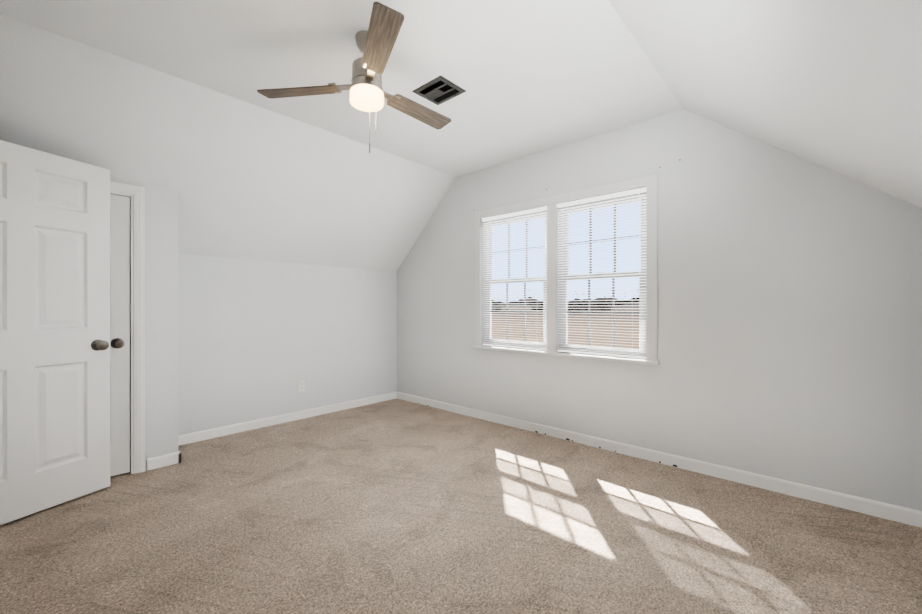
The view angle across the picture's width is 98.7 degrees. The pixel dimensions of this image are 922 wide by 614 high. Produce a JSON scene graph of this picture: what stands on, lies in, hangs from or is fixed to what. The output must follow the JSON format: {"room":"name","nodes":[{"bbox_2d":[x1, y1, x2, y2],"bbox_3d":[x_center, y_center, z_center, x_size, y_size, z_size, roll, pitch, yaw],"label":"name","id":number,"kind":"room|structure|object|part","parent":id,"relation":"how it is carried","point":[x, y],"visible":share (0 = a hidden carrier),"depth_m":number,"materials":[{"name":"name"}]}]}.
{"room":"empty attic bedroom","nodes":[
{"label":"empty attic bedroom","id":0,"kind":"room"},
{"bbox_2d":[110,179,177,470],"bbox_3d":[-2.418,0.134,2.390,0.100,1.926,1.160,0,0,42],"label":"wall","id":1,"kind":"structure","parent":0,"point":[161,321],"depth_m":2.71,"materials":[{"name":"paint"}]},
{"bbox_2d":[110,194,129,476],"bbox_3d":[-2.385,0.182,2.348,0.100,1.806,0.658,0,0,42],"label":"closet door","id":2,"kind":"structure","parent":1,"relation":"in","point":[119,334],"depth_m":2.56,"materials":[{"name":"white paint"}]},
{"bbox_3d":[-2.194,0.234,2.553,0.094,0.066,0.096,0,0,42],"label":"knob","id":3,"kind":"part","parent":2,"relation":"part of","materials":[{"name":"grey metal"}]},
{"bbox_2d":[110,181,144,473],"bbox_3d":[-2.425,0.177,2.383,0.100,1.840,0.700,0,0,42],"label":"door frame","id":4,"kind":"structure","parent":1,"relation":"attached to","point":[131,349],"depth_m":2.60,"materials":[{"name":"white paint"}]},
{"bbox_2d":[0,14,455,271],"bbox_3d":[-1.645,-0.851,3.227,1.200,1.266,3.680,0,0,42],"label":"ceiling","id":5,"kind":"structure","parent":0,"point":[245,180],"depth_m":2.83,"materials":[{"name":"paint"}]},
{"bbox_2d":[178,254,396,434],"bbox_3d":[-1.971,0.325,3.524,0.120,1.540,3.680,0,0,42],"label":"wall","id":6,"kind":"structure","parent":0,"point":[258,339],"depth_m":3.70,"materials":[{"name":"paint"}]},
{"bbox_2d":[178,392,396,445],"bbox_3d":[-1.532,1.056,3.910,0.013,0.078,2.280,0,0,42],"label":"baseboard","id":7,"kind":"structure","parent":6,"relation":"attached to","point":[183,439],"depth_m":3.69,"materials":[{"name":"white paint"}]},
{"bbox_2d":[298,380,304,391],"bbox_3d":[-1.564,0.773,3.878,0.007,0.115,0.070,0,0,42],"label":"electrical outlet plate","id":8,"kind":"object","parent":6,"relation":"attached to","point":[301,385],"visible":1,"depth_m":3.88,"materials":[{"name":"white plastic"}]},
{"bbox_2d":[0,0,682,176],"bbox_3d":[-0.423,-1.413,2.118,2.100,0.140,3.680,0,0,42],"label":"ceiling","id":9,"kind":"structure","parent":0,"point":[530,77],"depth_m":2.15,"materials":[{"name":"paint"}]},
{"bbox_2d":[257,2,450,152],"bbox_3d":[-0.389,-1.057,2.036,1.008,0.572,0.922,0,0,42],"label":"ceiling fan","id":10,"kind":"object","parent":9,"relation":"hanging from","point":[375,42],"visible":1,"depth_m":1.92,"materials":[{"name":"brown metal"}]},
{"bbox_2d":[412,75,465,104],"bbox_3d":[-0.136,-1.335,2.462,0.252,0.020,0.225,0,0,42],"label":"ceiling vent","id":11,"kind":"object","parent":9,"relation":"in","point":[439,90],"visible":1,"depth_m":2.45,"materials":[{"name":"grey metal"}]},
{"bbox_2d":[0,398,921,613],"bbox_3d":[-0.382,1.172,2.084,4.410,0.150,3.680,0,0,42],"label":"floor","id":12,"kind":"structure","parent":0,"point":[396,506],"depth_m":1.89,"materials":[{"name":"carpet"}]},
{"bbox_2d":[397,109,921,510],"bbox_3d":[0.814,-0.134,3.401,4.410,2.460,0.120,0,0,42],"label":"wall","id":13,"kind":"structure","parent":0,"point":[789,316],"depth_m":2.52,"materials":[{"name":"paint"}]},
{"bbox_2d":[482,206,546,350],"bbox_3d":[0.505,-0.245,3.678,0.730,1.250,0.108,0,0,42],"label":"window unit","id":14,"kind":"structure","parent":13,"relation":"in","point":[539,213],"depth_m":3.66,"materials":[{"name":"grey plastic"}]},
{"bbox_2d":[472,174,659,364],"bbox_3d":[0.791,-0.267,3.390,1.710,1.344,0.155,0,0,42],"label":"window unit","id":15,"kind":"structure","parent":13,"relation":"in","point":[591,204],"depth_m":3.13,"materials":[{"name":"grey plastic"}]},
{"bbox_2d":[397,392,921,527],"bbox_3d":[0.769,1.057,3.353,4.170,0.078,0.013,0,0,42],"label":"baseboard","id":16,"kind":"structure","parent":13,"relation":"attached to","point":[908,516],"depth_m":2.56,"materials":[{"name":"white paint"}]},
{"bbox_2d":[609,0,921,207],"bbox_3d":[0.840,-0.889,0.973,1.310,1.186,3.680,0,0,42],"label":"ceiling","id":17,"kind":"structure","parent":0,"point":[834,85],"depth_m":1.50,"materials":[{"name":"paint"}]},
{"bbox_3d":[-2.218,0.180,2.924,0.320,1.832,0.100,0,0,42],"label":"wall","id":18,"kind":"structure","parent":0,"visible":0},
{"bbox_2d":[147,451,180,470],"bbox_3d":[-2.196,1.057,2.864,0.433,0.078,0.188,0,0,42],"label":"baseboard","id":19,"kind":"structure","parent":18,"relation":"attached to","point":[156,462],"depth_m":2.71,"materials":[{"name":"white paint"}]},
{"label":"outside","id":20,"kind":"structure","parent":0,"visible":0},
{"bbox_2d":[492,312,638,348],"bbox_3d":[200.990,3.939,227.187,500.000,0.200,599.400,0,0,42],"label":"ground","id":21,"kind":"structure","parent":20,"point":[619,329],"depth_m":70.67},
{"bbox_2d":[501,304,530,309],"bbox_3d":[40.022,0.672,286.384,18.799,6.200,12.800,0,0,42],"label":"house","id":22,"kind":"structure","parent":21,"relation":"on","point":[514,306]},
{"bbox_2d":[492,288,638,310],"bbox_3d":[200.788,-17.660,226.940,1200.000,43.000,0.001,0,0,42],"label":"tree","id":23,"kind":"object","parent":21,"relation":"on","point":[496,306],"depth_m":320.84,"materials":[{"name":"plant"}]},
{"bbox_2d":[611,303,638,310],"bbox_3d":[92.505,0.857,211.775,20.800,6.000,12.800,0,0,42],"label":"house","id":24,"kind":"structure","parent":21,"relation":"on","point":[627,303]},
{"bbox_3d":[-1.578,-0.131,0.764,4.410,2.460,0.120,0,0,42],"label":"wall","id":25,"kind":"structure","parent":0,"visible":0},
{"bbox_2d":[0,140,109,524],"bbox_3d":[-2.295,0.128,2.057,0.354,1.915,0.733,0,0,42],"label":"entry door","id":26,"kind":"structure","parent":25,"relation":"in","point":[54,330],"depth_m":2.15,"materials":[{"name":"white paint"}]},
{"bbox_3d":[-2.159,0.225,2.349,0.164,0.066,0.115,0,0,42],"label":"knob","id":27,"kind":"part","parent":26,"relation":"part of","materials":[{"name":"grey metal"}]}
]}

